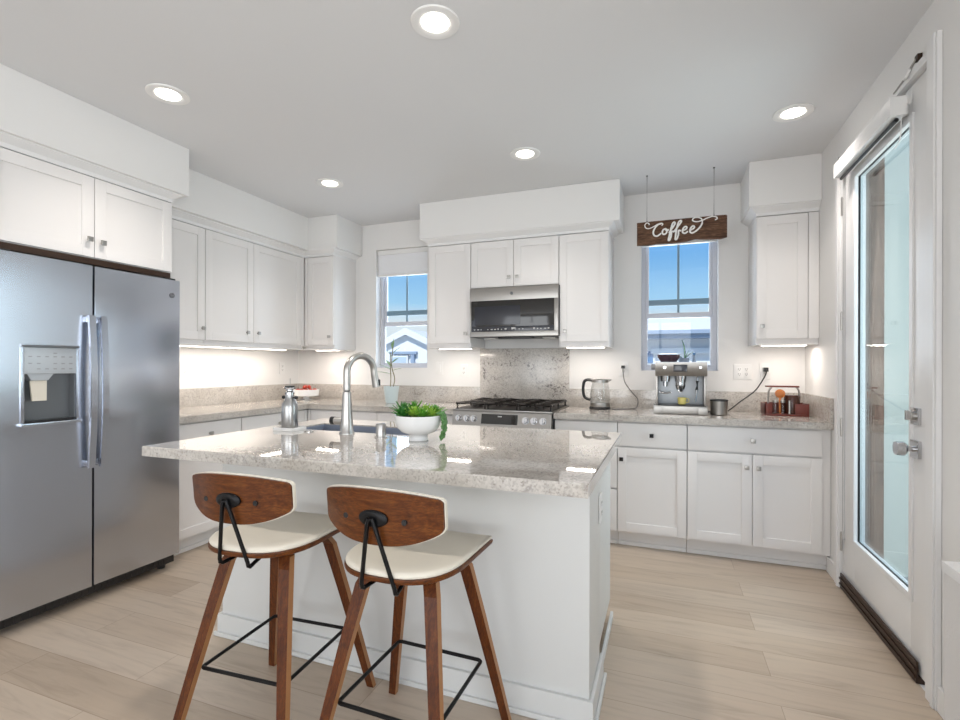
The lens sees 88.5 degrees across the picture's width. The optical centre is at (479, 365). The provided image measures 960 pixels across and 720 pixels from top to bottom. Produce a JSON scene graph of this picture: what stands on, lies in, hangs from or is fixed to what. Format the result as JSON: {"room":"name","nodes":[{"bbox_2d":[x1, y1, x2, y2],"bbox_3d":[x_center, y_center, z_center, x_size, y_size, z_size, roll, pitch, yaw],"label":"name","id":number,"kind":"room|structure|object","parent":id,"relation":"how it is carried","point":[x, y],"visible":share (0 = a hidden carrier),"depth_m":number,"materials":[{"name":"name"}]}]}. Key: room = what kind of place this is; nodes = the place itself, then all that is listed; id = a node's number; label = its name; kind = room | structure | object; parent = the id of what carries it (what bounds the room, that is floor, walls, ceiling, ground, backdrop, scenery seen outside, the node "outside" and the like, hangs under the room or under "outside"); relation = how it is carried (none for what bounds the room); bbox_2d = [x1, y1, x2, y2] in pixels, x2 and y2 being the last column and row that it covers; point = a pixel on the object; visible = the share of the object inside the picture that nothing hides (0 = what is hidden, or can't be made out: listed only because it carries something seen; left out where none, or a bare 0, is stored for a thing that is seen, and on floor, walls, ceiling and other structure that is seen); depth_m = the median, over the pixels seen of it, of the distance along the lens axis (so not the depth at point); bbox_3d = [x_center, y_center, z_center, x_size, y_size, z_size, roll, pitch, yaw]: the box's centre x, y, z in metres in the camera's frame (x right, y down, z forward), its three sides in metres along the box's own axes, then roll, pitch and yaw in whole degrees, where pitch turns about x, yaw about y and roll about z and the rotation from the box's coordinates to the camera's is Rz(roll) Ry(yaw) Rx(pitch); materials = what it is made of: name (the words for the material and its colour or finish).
{"room":"kitchen","nodes":[
{"label":"kitchen","id":0,"kind":"room"},
{"bbox_2d":[179,346,297,388],"bbox_3d":[-3.458,-0.104,1.162,0.170,2.788,8.500,0,0,21],"label":"wall","id":1,"kind":"structure","parent":0,"point":[208,367],"depth_m":4.36,"materials":[{"name":"white paint"}]},
{"bbox_2d":[0,147,171,277],"bbox_3d":[-2.386,-0.782,2.766,0.702,0.473,0.913,0,0,21],"label":"upper cabinet","id":2,"kind":"object","parent":1,"relation":"attached to","point":[47,210],"visible":0.98,"depth_m":2.59,"materials":[{"name":"white paint"}]},
{"bbox_2d":[0,131,181,202],"bbox_3d":[-2.249,-1.047,2.697,0.410,0.056,1.022,0,0,21],"label":"trim","id":3,"kind":"structure","parent":2,"relation":"attached to","point":[7,141],"depth_m":2.59,"materials":[{"name":"white paint"}]},
{"bbox_2d":[0,63,188,197],"bbox_3d":[-2.373,-1.225,2.762,0.732,0.300,1.056,0,0,21],"label":"soffit","id":4,"kind":"structure","parent":1,"relation":"attached to","point":[32,110],"depth_m":2.57,"materials":[{"name":"white paint"}]},
{"bbox_2d":[180,362,187,376],"bbox_3d":[-2.337,0.028,3.892,0.008,0.116,0.072,0,0,21],"label":"wall outlet","id":5,"kind":"object","parent":1,"relation":"attached to","point":[183,365],"visible":0.96,"depth_m":3.89,"materials":[{"name":"white plastic"}]},
{"bbox_2d":[170,219,205,343],"bbox_3d":[-2.280,-0.590,3.482,0.398,0.857,0.480,0,0,21],"label":"upper cabinet","id":6,"kind":"object","parent":1,"relation":"attached to","point":[188,241],"visible":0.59,"depth_m":3.54,"materials":[{"name":"white paint"}]},
{"bbox_2d":[179,383,298,407],"bbox_3d":[-2.207,0.257,4.223,0.019,0.146,1.887,0,0,21],"label":"backsplash","id":7,"kind":"structure","parent":1,"relation":"attached to","point":[193,397],"depth_m":4.28,"materials":[{"name":"stone"}]},
{"bbox_2d":[203,229,303,348],"bbox_3d":[-2.007,-0.590,4.209,0.398,0.857,1.066,0,0,21],"label":"upper cabinet","id":8,"kind":"object","parent":1,"relation":"attached to","point":[254,293],"visible":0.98,"depth_m":4.06,"materials":[{"name":"white paint"}]},
{"bbox_2d":[180,344,286,349],"bbox_3d":[-2.073,-0.152,3.954,0.060,0.018,1.400,0,0,21],"label":"light","id":9,"kind":"object","parent":8,"relation":"attached to","point":[180,344],"visible":0.42,"depth_m":3.98,"materials":[{"name":"white plastic"}]},
{"bbox_2d":[186,346,272,349],"bbox_3d":[-2.073,-0.145,3.954,0.044,0.004,1.388,0,0,21],"label":"diffuser","id":10,"kind":"object","parent":9,"relation":"attached to","point":[186,346],"depth_m":4.03,"materials":[{"name":"white plastic"}]},
{"bbox_2d":[172,169,361,261],"bbox_3d":[-1.843,-1.224,4.112,0.775,0.300,1.844,0,0,21],"label":"trim","id":11,"kind":"structure","parent":1,"relation":"attached to","point":[209,198],"depth_m":4.08,"materials":[{"name":"white paint"}]},
{"bbox_2d":[279,362,284,373],"bbox_3d":[-1.962,0.024,4.889,0.008,0.116,0.072,0,0,21],"label":"wall outlet","id":12,"kind":"object","parent":1,"relation":"attached to","point":[281,364],"visible":1,"depth_m":4.88,"materials":[{"name":"white plastic"}]},
{"bbox_2d":[0,0,933,225],"bbox_3d":[-1.268,-1.432,0.341,4.500,0.120,8.500,0,0,21],"label":"ceiling","id":13,"kind":"structure","parent":0,"point":[286,96],"depth_m":2.39,"materials":[{"name":"white paint"}]},
{"bbox_2d":[145,83,189,104],"bbox_3d":[-1.577,-1.368,2.490,0.196,0.010,0.196,0,0,21],"label":"recessed light","id":14,"kind":"object","parent":13,"relation":"in","point":[164,95],"visible":1,"depth_m":2.48,"materials":[{"name":"white plastic"}]},
{"bbox_2d":[316,178,342,187],"bbox_3d":[-1.126,-1.367,3.699,0.196,0.010,0.196,0,0,21],"label":"recessed light","id":15,"kind":"object","parent":13,"relation":"in","point":[324,182],"visible":1,"depth_m":3.69,"materials":[{"name":"white plastic"}]},
{"bbox_2d":[410,4,459,38],"bbox_3d":[-0.179,-1.364,1.963,0.196,0.010,0.196,0,0,21],"label":"recessed light","id":16,"kind":"object","parent":13,"relation":"in","point":[433,25],"visible":1,"depth_m":1.95,"materials":[{"name":"white plastic"}]},
{"bbox_2d":[510,147,539,160],"bbox_3d":[0.290,-1.363,3.176,0.196,0.010,0.196,0,0,21],"label":"recessed light","id":17,"kind":"object","parent":13,"relation":"in","point":[522,153],"visible":1,"depth_m":3.16,"materials":[{"name":"white plastic"}]},
{"bbox_2d":[637,167,726,245],"bbox_3d":[1.410,-1.113,3.461,0.586,0.503,0.027,0,0,21],"label":"coffee sign","id":18,"kind":"object","parent":13,"relation":"hanging from","point":[714,227],"visible":1,"depth_m":3.45,"materials":[{"name":"brown wood"}]},
{"bbox_2d":[772,103,814,121],"bbox_3d":[1.687,-1.359,2.655,0.196,0.010,0.196,0,0,21],"label":"recessed light","id":19,"kind":"object","parent":13,"relation":"in","point":[794,114],"visible":1,"depth_m":2.64,"materials":[{"name":"white plastic"}]},
{"bbox_2d":[0,540,942,719],"bbox_3d":[-1.275,1.271,0.341,4.500,0.050,8.500,0,0,21],"label":"floor","id":20,"kind":"structure","parent":0,"point":[693,636],"depth_m":2.12,"materials":[{"name":"brown wood"}]},
{"bbox_2d":[0,248,179,629],"bbox_3d":[-2.330,0.353,2.736,0.778,1.780,0.918,0,0,21],"label":"refrigerator","id":21,"kind":"object","parent":20,"relation":"on","point":[90,355],"visible":1,"depth_m":2.53,"materials":[{"name":"grey metal"}]},
{"bbox_2d":[23,344,78,347],"bbox_3d":[-2.087,-0.094,2.405,0.010,0.010,0.234,0,0,21],"label":"dispenser frame trim","id":22,"kind":"structure","parent":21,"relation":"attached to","point":[24,345],"depth_m":2.40,"materials":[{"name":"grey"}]},
{"bbox_2d":[174,417,240,555],"bbox_3d":[-2.141,0.807,3.486,0.662,0.871,0.546,0,0,21],"label":"base cabinet","id":23,"kind":"object","parent":20,"relation":"on","point":[195,529],"visible":0.3,"depth_m":3.29,"materials":[{"name":"white paint"}]},
{"bbox_2d":[239,409,307,430],"bbox_3d":[-1.918,0.808,4.079,0.662,0.871,0.716,0,0,21],"label":"base cabinet","id":24,"kind":"object","parent":20,"relation":"on","point":[250,422],"visible":0.15,"depth_m":3.84,"materials":[{"name":"white paint"}]},
{"bbox_2d":[173,471,375,719],"bbox_3d":[-0.715,0.792,1.750,0.488,0.910,0.521,0,0,17],"label":"bar stool","id":25,"kind":"object","parent":20,"relation":"on","point":[263,517],"visible":0.94,"depth_m":1.59,"materials":[{"name":"brown wood"}]},
{"bbox_2d":[209,511,336,552],"bbox_3d":[-0.716,0.581,1.746,0.380,0.025,0.414,0,0,17],"label":"cushion","id":26,"kind":"object","parent":25,"relation":"on","point":[295,532],"depth_m":1.67,"materials":[{"name":"beige leather"}]},
{"bbox_2d":[308,409,377,420],"bbox_3d":[-1.076,0.810,4.460,0.698,0.871,0.644,0,0,21],"label":"base cabinet","id":27,"kind":"object","parent":20,"relation":"on","point":[313,414],"visible":0.05,"depth_m":4.21,"materials":[{"name":"white paint"}]},
{"bbox_2d":[214,462,612,719],"bbox_3d":[-0.273,0.812,2.356,1.734,0.871,0.826,0,0,21],"label":"kitchen island","id":28,"kind":"object","parent":20,"relation":"on","point":[543,578],"visible":0.41,"depth_m":1.83,"materials":[{"name":"white paint"}]},
{"bbox_2d":[142,418,621,498],"bbox_3d":[-0.341,0.355,2.258,1.819,0.041,1.160,0,0,21],"label":"island countertop","id":29,"kind":"structure","parent":28,"relation":"on","point":[567,463],"depth_m":1.87,"materials":[{"name":"stone"}]},
{"bbox_2d":[273,426,305,431],"bbox_3d":[-0.982,0.324,2.545,0.124,0.016,0.104,0,0,21],"label":"soap tray","id":30,"kind":"object","parent":29,"relation":"on","point":[279,428],"visible":0.74,"depth_m":2.51,"materials":[{"name":"white ceramic"}]},
{"bbox_2d":[281,378,297,427],"bbox_3d":[-0.984,0.194,2.547,0.082,0.258,0.082,0,0,-19],"label":"bottle","id":31,"kind":"object","parent":30,"relation":"on","point":[289,408],"visible":0.95,"depth_m":2.52,"materials":[{"name":"grey metal"}]},
{"bbox_2d":[329,352,380,434],"bbox_3d":[-0.631,0.133,2.507,0.129,0.401,0.258,0,0,29],"label":"kitchen faucet","id":32,"kind":"object","parent":29,"relation":"on","point":[345,421],"visible":1,"depth_m":2.40,"materials":[{"name":"silver metal"}]},
{"bbox_2d":[306,424,438,434],"bbox_3d":[-0.596,0.462,2.600,0.758,0.243,0.263,0,0,21],"label":"sink","id":33,"kind":"object","parent":29,"relation":"in","point":[362,429],"visible":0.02,"depth_m":2.76,"materials":[{"name":"silver metal"}]},
{"bbox_2d":[374,423,386,437],"bbox_3d":[-0.462,0.301,2.296,0.060,0.064,0.060,0,0,21],"label":"air gap cap","id":34,"kind":"object","parent":29,"relation":"on","point":[380,427],"visible":1,"depth_m":2.28,"materials":[{"name":"silver metal"}]},
{"bbox_2d":[389,400,447,441],"bbox_3d":[-0.277,0.246,2.222,0.248,0.176,0.232,0,0,-19],"label":"succulent bowl","id":35,"kind":"object","parent":29,"relation":"on","point":[413,420],"visible":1,"depth_m":2.16,"materials":[{"name":"white ceramic"}]},
{"bbox_2d":[599,491,601,523],"bbox_3d":[0.477,0.560,1.943,0.008,0.115,0.060,0,0,21],"label":"wall outlet","id":36,"kind":"object","parent":28,"relation":"attached to","point":[600,494],"visible":1,"depth_m":1.92,"materials":[{"name":"white plastic"}]},
{"bbox_2d":[377,412,452,423],"bbox_3d":[-0.419,0.811,4.214,0.696,0.871,0.644,0,0,21],"label":"base cabinet","id":37,"kind":"object","parent":20,"relation":"on","point":[381,416],"visible":0.02,"depth_m":4.02,"materials":[{"name":"white paint"}]},
{"bbox_2d":[179,398,469,423],"bbox_3d":[-1.262,0.352,3.867,2.038,0.041,1.886,0,0,21],"label":"countertop","id":38,"kind":"structure","parent":37,"relation":"on","point":[221,411],"depth_m":4.02,"materials":[{"name":"stone"}]},
{"bbox_2d":[293,389,318,399],"bbox_3d":[-1.690,0.280,4.792,0.244,0.100,0.244,0,0,21],"label":"dish","id":39,"kind":"object","parent":38,"relation":"on","point":[305,394],"visible":0.9,"depth_m":4.69,"materials":[{"name":"white ceramic"}]},
{"bbox_2d":[379,339,400,402],"bbox_3d":[-0.798,0.045,4.383,0.216,0.574,0.140,0,0,21],"label":"plant","id":40,"kind":"object","parent":38,"relation":"on","point":[390,392],"visible":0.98,"depth_m":4.34,"materials":[{"name":"green plant"}]},
{"bbox_2d":[319,484,511,719],"bbox_3d":[-0.208,0.793,1.565,0.488,0.910,0.521,0,0,22],"label":"bar stool","id":41,"kind":"object","parent":20,"relation":"on","point":[405,540],"visible":1,"depth_m":1.42,"materials":[{"name":"brown wood"}]},
{"bbox_2d":[345,530,491,579],"bbox_3d":[-0.209,0.583,1.561,0.380,0.025,0.414,0,0,22],"label":"cushion","id":42,"kind":"object","parent":41,"relation":"on","point":[444,556],"depth_m":1.47,"materials":[{"name":"beige leather"}]},
{"bbox_2d":[452,397,568,428],"bbox_3d":[0.257,0.763,3.906,0.768,0.972,0.706,0,0,21],"label":"gas range","id":43,"kind":"object","parent":20,"relation":"on","point":[525,413],"visible":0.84,"depth_m":3.67,"materials":[{"name":"silver metal"}]},
{"bbox_2d":[453,404,568,413],"bbox_3d":[0.268,0.336,3.932,0.768,0.018,0.650,0,0,21],"label":"cooktop","id":44,"kind":"object","parent":43,"relation":"in","point":[472,408],"depth_m":3.70,"materials":[{"name":"black metal"}]},
{"bbox_2d":[555,419,617,543],"bbox_3d":[0.843,0.815,3.740,0.433,0.871,0.644,0,0,21],"label":"base cabinet","id":45,"kind":"object","parent":20,"relation":"on","point":[560,424],"visible":0.12,"depth_m":3.42,"materials":[{"name":"white paint"}]},
{"bbox_2d":[617,421,686,551],"bbox_3d":[1.255,0.816,3.586,0.440,0.871,0.644,0,0,21],"label":"base cabinet","id":46,"kind":"object","parent":20,"relation":"on","point":[652,457],"visible":0.94,"depth_m":3.32,"materials":[{"name":"white paint"}]},
{"bbox_2d":[687,424,830,569],"bbox_3d":[1.837,0.817,3.367,0.798,0.871,0.644,0,0,21],"label":"base cabinet","id":47,"kind":"object","parent":20,"relation":"on","point":[761,494],"visible":0.93,"depth_m":3.09,"materials":[{"name":"white paint"}]},
{"bbox_2d":[554,406,832,429],"bbox_3d":[1.425,0.359,3.521,1.680,0.041,0.646,0,0,21],"label":"countertop","id":48,"kind":"structure","parent":47,"relation":"on","point":[733,418],"depth_m":3.28,"materials":[{"name":"stone"}]},
{"bbox_2d":[582,378,610,409],"bbox_3d":[0.921,0.218,3.850,0.164,0.237,0.206,0,0,-38],"label":"electric kettle","id":49,"kind":"object","parent":48,"relation":"on","point":[593,405],"visible":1,"depth_m":3.79,"materials":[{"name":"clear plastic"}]},
{"bbox_2d":[611,365,637,408],"bbox_3d":[1.138,0.169,3.844,0.150,0.341,0.206,0,0,39],"label":"power cord","id":50,"kind":"object","parent":48,"relation":"on","point":[622,366],"visible":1,"depth_m":3.88,"materials":[{"name":"grey plastic"}]},
{"bbox_2d":[651,354,707,415],"bbox_3d":[1.424,0.124,3.542,0.369,0.427,0.392,0,0,21],"label":"espresso machine","id":51,"kind":"object","parent":48,"relation":"on","point":[674,379],"visible":1,"depth_m":3.48,"materials":[{"name":"grey metal"}]},
{"bbox_2d":[659,376,670,393],"bbox_3d":[1.339,0.137,3.557,0.080,0.130,0.118,0,0,21],"label":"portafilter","id":52,"kind":"object","parent":51,"relation":"attached to","point":[664,381],"depth_m":3.60,"materials":[{"name":"silver metal"}]},
{"bbox_2d":[653,402,707,415],"bbox_3d":[1.442,0.306,3.560,0.348,0.062,0.345,0,0,21],"label":"drip tray","id":53,"kind":"object","parent":51,"relation":"on","point":[691,408],"depth_m":3.43,"materials":[{"name":"silver metal"}]},
{"bbox_2d":[677,397,688,404],"bbox_3d":[1.432,0.249,3.483,0.060,0.050,0.070,0,0,-34],"label":"cup","id":54,"kind":"object","parent":51,"relation":"on","point":[681,400],"visible":1,"depth_m":3.47,"materials":[{"name":"yellow ceramic"}]},
{"bbox_2d":[708,368,768,411],"bbox_3d":[1.873,0.177,3.582,0.459,0.328,0.059,0,0,-1],"label":"power cord","id":55,"kind":"object","parent":51,"relation":"attached to","point":[766,370],"visible":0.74,"depth_m":3.56,"materials":[{"name":"black plastic"}]},
{"bbox_2d":[710,399,727,414],"bbox_3d":[1.647,0.286,3.395,0.116,0.105,0.115,0,0,21],"label":"canister","id":56,"kind":"object","parent":48,"relation":"on","point":[717,406],"visible":1,"depth_m":3.35,"materials":[{"name":"grey metal"}]},
{"bbox_2d":[761,385,808,416],"bbox_3d":[2.081,0.238,3.371,0.260,0.202,0.150,0,0,21],"label":"wooden caddy","id":57,"kind":"object","parent":48,"relation":"on","point":[791,405],"visible":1,"depth_m":3.33,"materials":[{"name":"red wood"}]},
{"bbox_2d":[765,385,798,387],"bbox_3d":[2.071,0.142,3.380,0.195,0.011,0.060,0,0,21],"label":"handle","id":58,"kind":"object","parent":57,"relation":"attached to","point":[770,386],"depth_m":3.36,"materials":[{"name":"red wood"}]},
{"bbox_2d":[761,402,808,416],"bbox_3d":[2.081,0.297,3.371,0.260,0.084,0.150,0,0,21],"label":"tray","id":59,"kind":"object","parent":57,"relation":"on","point":[794,409],"depth_m":3.33,"materials":[{"name":"red wood"}]},
{"bbox_2d":[784,395,799,413],"bbox_3d":[2.121,0.262,3.349,0.096,0.127,0.096,0,0,21],"label":"canister","id":60,"kind":"object","parent":57,"relation":"on","point":[791,402],"depth_m":3.31,"materials":[{"name":"brown"}]},
{"bbox_2d":[941,561,959,719],"bbox_3d":[1.239,0.896,0.947,0.190,0.712,0.886,0,0,21],"label":"half wall","id":61,"kind":"structure","parent":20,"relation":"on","point":[951,569],"depth_m":1.35,"materials":[{"name":"white paint"}]},
{"bbox_2d":[298,183,804,420],"bbox_3d":[0.252,-0.094,4.400,4.840,2.788,0.170,0,0,21],"label":"wall","id":62,"kind":"structure","parent":0,"point":[787,362],"depth_m":3.96,"materials":[{"name":"white paint"}]},
{"bbox_2d":[172,208,358,262],"bbox_3d":[-1.714,-1.045,4.033,0.412,0.056,1.900,0,0,21],"label":"trim","id":63,"kind":"structure","parent":62,"relation":"attached to","point":[178,215],"depth_m":4.07,"materials":[{"name":"white paint"}]},
{"bbox_2d":[305,256,355,349],"bbox_3d":[-1.446,-0.588,4.744,0.326,0.857,0.376,0,0,21],"label":"upper cabinet","id":64,"kind":"object","parent":62,"relation":"attached to","point":[330,281],"visible":0.99,"depth_m":4.62,"materials":[{"name":"white paint"}]},
{"bbox_2d":[180,343,354,350],"bbox_3d":[-1.727,-0.155,4.035,0.345,0.010,1.896,0,0,21],"label":"rail","id":65,"kind":"object","parent":64,"relation":"attached to","point":[180,343],"visible":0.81,"depth_m":4.11,"materials":[{"name":"white paint"}]},
{"bbox_2d":[299,384,479,402],"bbox_3d":[-0.933,0.260,4.742,2.000,0.146,0.019,0,0,21],"label":"backsplash","id":66,"kind":"structure","parent":62,"relation":"attached to","point":[454,394],"depth_m":4.64,"materials":[{"name":"stone"}]},
{"bbox_2d":[378,247,427,276],"bbox_3d":[-0.732,-0.991,4.731,0.543,0.252,0.052,0,0,21],"label":"window blind","id":67,"kind":"object","parent":62,"relation":"attached to","point":[409,261],"visible":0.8,"depth_m":4.71,"materials":[{"name":"white fabric"}]},
{"bbox_2d":[381,276,426,367],"bbox_3d":[-0.710,-0.550,4.791,0.555,1.138,0.055,0,0,21],"label":"window","id":68,"kind":"structure","parent":62,"relation":"in","point":[385,313],"depth_m":4.84,"materials":[{"name":"grey plastic"}]},
{"bbox_2d":[429,243,484,348],"bbox_3d":[-0.200,-0.579,4.276,0.382,0.868,0.376,0,0,21],"label":"upper cabinet","id":69,"kind":"object","parent":62,"relation":"attached to","point":[450,265],"depth_m":4.13,"materials":[{"name":"white paint"}]},
{"bbox_2d":[439,347,472,349],"bbox_3d":[-0.210,-0.147,4.194,0.300,0.018,0.060,0,0,21],"label":"light","id":70,"kind":"object","parent":69,"relation":"attached to","point":[471,347],"visible":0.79,"depth_m":4.18,"materials":[{"name":"white plastic"}]},
{"bbox_2d":[460,364,467,376],"bbox_3d":[-0.145,0.044,4.452,0.072,0.116,0.008,0,0,21],"label":"wall outlet","id":71,"kind":"object","parent":62,"relation":"attached to","point":[463,367],"visible":1,"depth_m":4.45,"materials":[{"name":"white plastic"}]},
{"bbox_2d":[471,235,558,288],"bbox_3d":[0.323,-0.821,4.080,0.728,0.382,0.376,0,0,21],"label":"upper cabinet","id":72,"kind":"object","parent":62,"relation":"attached to","point":[527,261],"visible":0.93,"depth_m":3.92,"materials":[{"name":"white paint"}]},
{"bbox_2d":[470,284,559,339],"bbox_3d":[0.324,-0.420,4.053,0.728,0.408,0.384,0,0,21],"label":"microwave","id":73,"kind":"object","parent":72,"relation":"attached to","point":[532,311],"visible":0.99,"depth_m":3.88,"materials":[{"name":"silver metal"}]},
{"bbox_2d":[422,221,618,246],"bbox_3d":[0.316,-1.040,4.077,1.572,0.056,0.390,0,0,21],"label":"trim","id":74,"kind":"structure","parent":62,"relation":"attached to","point":[610,226],"depth_m":3.89,"materials":[{"name":"white paint"}]},
{"bbox_2d":[420,179,623,241],"bbox_3d":[0.324,-1.218,4.069,1.636,0.300,0.400,0,0,21],"label":"soffit","id":75,"kind":"structure","parent":62,"relation":"attached to","point":[599,201],"depth_m":3.85,"materials":[{"name":"white paint"}]},
{"bbox_2d":[480,348,568,404],"bbox_3d":[0.374,0.093,4.252,0.792,0.486,0.019,0,0,21],"label":"backsplash","id":76,"kind":"structure","parent":62,"relation":"attached to","point":[517,373],"depth_m":4.23,"materials":[{"name":"stone"}]},
{"bbox_2d":[559,231,613,347],"bbox_3d":[0.841,-0.577,3.885,0.373,0.868,0.376,0,0,21],"label":"upper cabinet","id":77,"kind":"object","parent":62,"relation":"attached to","point":[585,259],"depth_m":3.74,"materials":[{"name":"white paint"}]},
{"bbox_2d":[619,362,627,375],"bbox_3d":[1.154,0.027,3.964,0.072,0.116,0.008,0,0,21],"label":"wall outlet","id":78,"kind":"object","parent":62,"relation":"attached to","point":[625,369],"visible":0.73,"depth_m":3.96,"materials":[{"name":"white plastic"}]},
{"bbox_2d":[641,242,716,370],"bbox_3d":[1.582,-0.537,3.930,0.556,1.152,0.055,0,0,21],"label":"window","id":79,"kind":"structure","parent":62,"relation":"in","point":[712,300],"depth_m":3.93,"materials":[{"name":"grey plastic"}]},
{"bbox_2d":[642,240,716,247],"bbox_3d":[1.561,-1.031,3.871,0.544,0.159,0.052,0,0,21],"label":"window blind","id":80,"kind":"object","parent":79,"relation":"attached to","point":[692,241],"visible":0.18,"depth_m":3.84,"materials":[{"name":"white fabric"}]},
{"bbox_2d":[569,389,801,411],"bbox_3d":[1.534,0.266,3.816,1.684,0.146,0.019,0,0,21],"label":"backsplash","id":81,"kind":"structure","parent":62,"relation":"attached to","point":[619,398],"depth_m":3.89,"materials":[{"name":"stone"}]},
{"bbox_2d":[679,341,692,361],"bbox_3d":[1.591,-0.082,3.838,0.095,0.242,0.099,0,0,-29],"label":"plant","id":82,"kind":"object","parent":62,"relation":"on","point":[685,359],"visible":0.6,"depth_m":3.83,"materials":[{"name":"green plant"}]},
{"bbox_2d":[734,364,751,379],"bbox_3d":[1.954,0.046,3.664,0.118,0.116,0.008,0,0,21],"label":"wall outlet","id":83,"kind":"object","parent":62,"relation":"attached to","point":[741,371],"visible":1,"depth_m":3.66,"materials":[{"name":"white plastic"}]},
{"bbox_2d":[744,367,748,376],"bbox_3d":[1.974,0.046,3.654,0.034,0.068,0.002,0,0,21],"label":"socket","id":84,"kind":"object","parent":83,"relation":"attached to","point":[746,369],"depth_m":3.65,"materials":[{"name":"white plastic"}]},
{"bbox_2d":[759,363,770,378],"bbox_3d":[2.090,0.039,3.613,0.072,0.116,0.008,0,0,21],"label":"wall outlet","id":85,"kind":"object","parent":62,"relation":"attached to","point":[761,365],"visible":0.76,"depth_m":3.61,"materials":[{"name":"white plastic"}]},
{"bbox_2d":[762,366,767,375],"bbox_3d":[2.090,0.039,3.611,0.034,0.068,0.002,0,0,21],"label":"socket","id":86,"kind":"object","parent":85,"relation":"attached to","point":[763,373],"depth_m":3.61,"materials":[{"name":"white plastic"}]},
{"bbox_2d":[741,153,821,222],"bbox_3d":[2.067,-1.214,3.415,0.414,0.300,0.400,0,0,21],"label":"soffit","id":87,"kind":"structure","parent":62,"relation":"attached to","point":[796,179],"depth_m":3.23,"materials":[{"name":"white paint"}]},
{"bbox_2d":[742,200,820,229],"bbox_3d":[2.074,-1.036,3.418,0.401,0.056,0.390,0,0,21],"label":"trim","id":88,"kind":"structure","parent":62,"relation":"attached to","point":[810,206],"depth_m":3.27,"materials":[{"name":"white paint"}]},
{"bbox_2d":[865,157,884,558],"bbox_3d":[2.192,0.070,2.824,0.130,2.550,0.216,0,0,21],"label":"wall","id":89,"kind":"structure","parent":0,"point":[875,178],"depth_m":2.71,"materials":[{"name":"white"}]},
{"bbox_2d":[805,0,959,690],"bbox_3d":[0.914,-0.093,-0.479,0.170,2.788,8.500,0,0,21],"label":"wall","id":90,"kind":"structure","parent":0,"point":[944,15],"depth_m":1.77,"materials":[{"name":"white paint"}]},
{"bbox_2d":[748,211,818,346],"bbox_3d":[2.093,-0.574,3.416,0.360,0.868,0.376,0,0,21],"label":"upper cabinet","id":91,"kind":"object","parent":90,"relation":"attached to","point":[783,250],"depth_m":3.28,"materials":[{"name":"white paint"}]},
{"bbox_2d":[760,345,806,345],"bbox_3d":[2.058,-0.141,3.342,0.275,0.018,0.060,0,0,21],"label":"light","id":92,"kind":"object","parent":91,"relation":"attached to","point":[760,345],"visible":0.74,"depth_m":3.33,"materials":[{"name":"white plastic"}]},
{"bbox_2d":[802,393,833,422],"bbox_3d":[2.200,0.268,3.220,0.019,0.146,0.627,0,0,21],"label":"backsplash","id":93,"kind":"structure","parent":90,"relation":"attached to","point":[820,407],"depth_m":3.11,"materials":[{"name":"stone"}]},
{"bbox_2d":[826,556,833,579],"bbox_3d":[2.093,1.207,2.931,0.013,0.094,0.163,0,0,21],"label":"baseboard","id":94,"kind":"structure","parent":90,"relation":"attached to","point":[829,562],"depth_m":2.93,"materials":[{"name":"white paint"}]},
{"bbox_2d":[834,95,908,539],"bbox_3d":[1.849,-0.081,2.351,0.082,2.043,0.729,0,0,21],"label":"roller blind","id":95,"kind":"object","parent":90,"relation":"attached to","point":[895,109],"visible":1,"depth_m":2.38,"materials":[{"name":"white fabric"}]},
{"bbox_2d":[839,70,926,684],"bbox_3d":[1.872,0.053,2.334,0.118,2.399,1.012,0,0,21],"label":"door","id":96,"kind":"structure","parent":90,"relation":"in","point":[892,605],"depth_m":2.18,"materials":[{"name":"white paint"}]},
{"bbox_2d":[834,30,942,710],"bbox_3d":[1.861,0.018,2.320,0.023,2.469,1.144,0,0,21],"label":"trim","id":97,"kind":"structure","parent":90,"relation":"attached to","point":[933,58],"depth_m":1.81,"materials":[{"name":"white paint"}]},
{"bbox_2d":[893,53,922,93],"bbox_3d":[1.746,-1.191,2.024,0.034,0.061,0.210,0,0,21],"label":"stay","id":98,"kind":"object","parent":90,"relation":"attached to","point":[918,56],"visible":0.97,"depth_m":1.97,"materials":[{"name":"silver metal"}]},
{"bbox_2d":[937,686,943,719],"bbox_3d":[0.496,1.203,-1.322,0.013,0.094,6.631,0,0,21],"label":"baseboard","id":99,"kind":"structure","parent":90,"relation":"attached to","point":[940,691],"depth_m":1.76,"materials":[{"name":"white paint"}]},
{"label":"outside","id":100,"kind":"structure","parent":0,"visible":0},
{"bbox_2d":[884,134,908,576],"bbox_3d":[3.591,-0.292,2.949,2.428,3.300,0.200,0,0,21],"label":"wall","id":101,"kind":"structure","parent":100,"point":[896,267],"depth_m":3.18,"materials":[{"name":"grey paint"}]},
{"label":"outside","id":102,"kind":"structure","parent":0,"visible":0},
{"bbox_3d":[18.186,4.395,45.799,120.000,0.200,89.700,0,0,21],"label":"ground","id":103,"kind":"structure","parent":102,"visible":0},
{"bbox_2d":[386,328,426,362],"bbox_3d":[-0.574,1.703,13.878,5.440,5.090,6.260,0,0,21],"label":"house","id":104,"kind":"structure","parent":103,"relation":"on","point":[412,344],"depth_m":11.02,"materials":[{"name":"white"}]},
{"bbox_2d":[648,317,709,364],"bbox_3d":[6.454,1.526,12.821,7.600,5.480,8.700,0,0,21],"label":"house","id":105,"kind":"structure","parent":103,"relation":"on","point":[665,336],"depth_m":9.55,"materials":[{"name":"white"}]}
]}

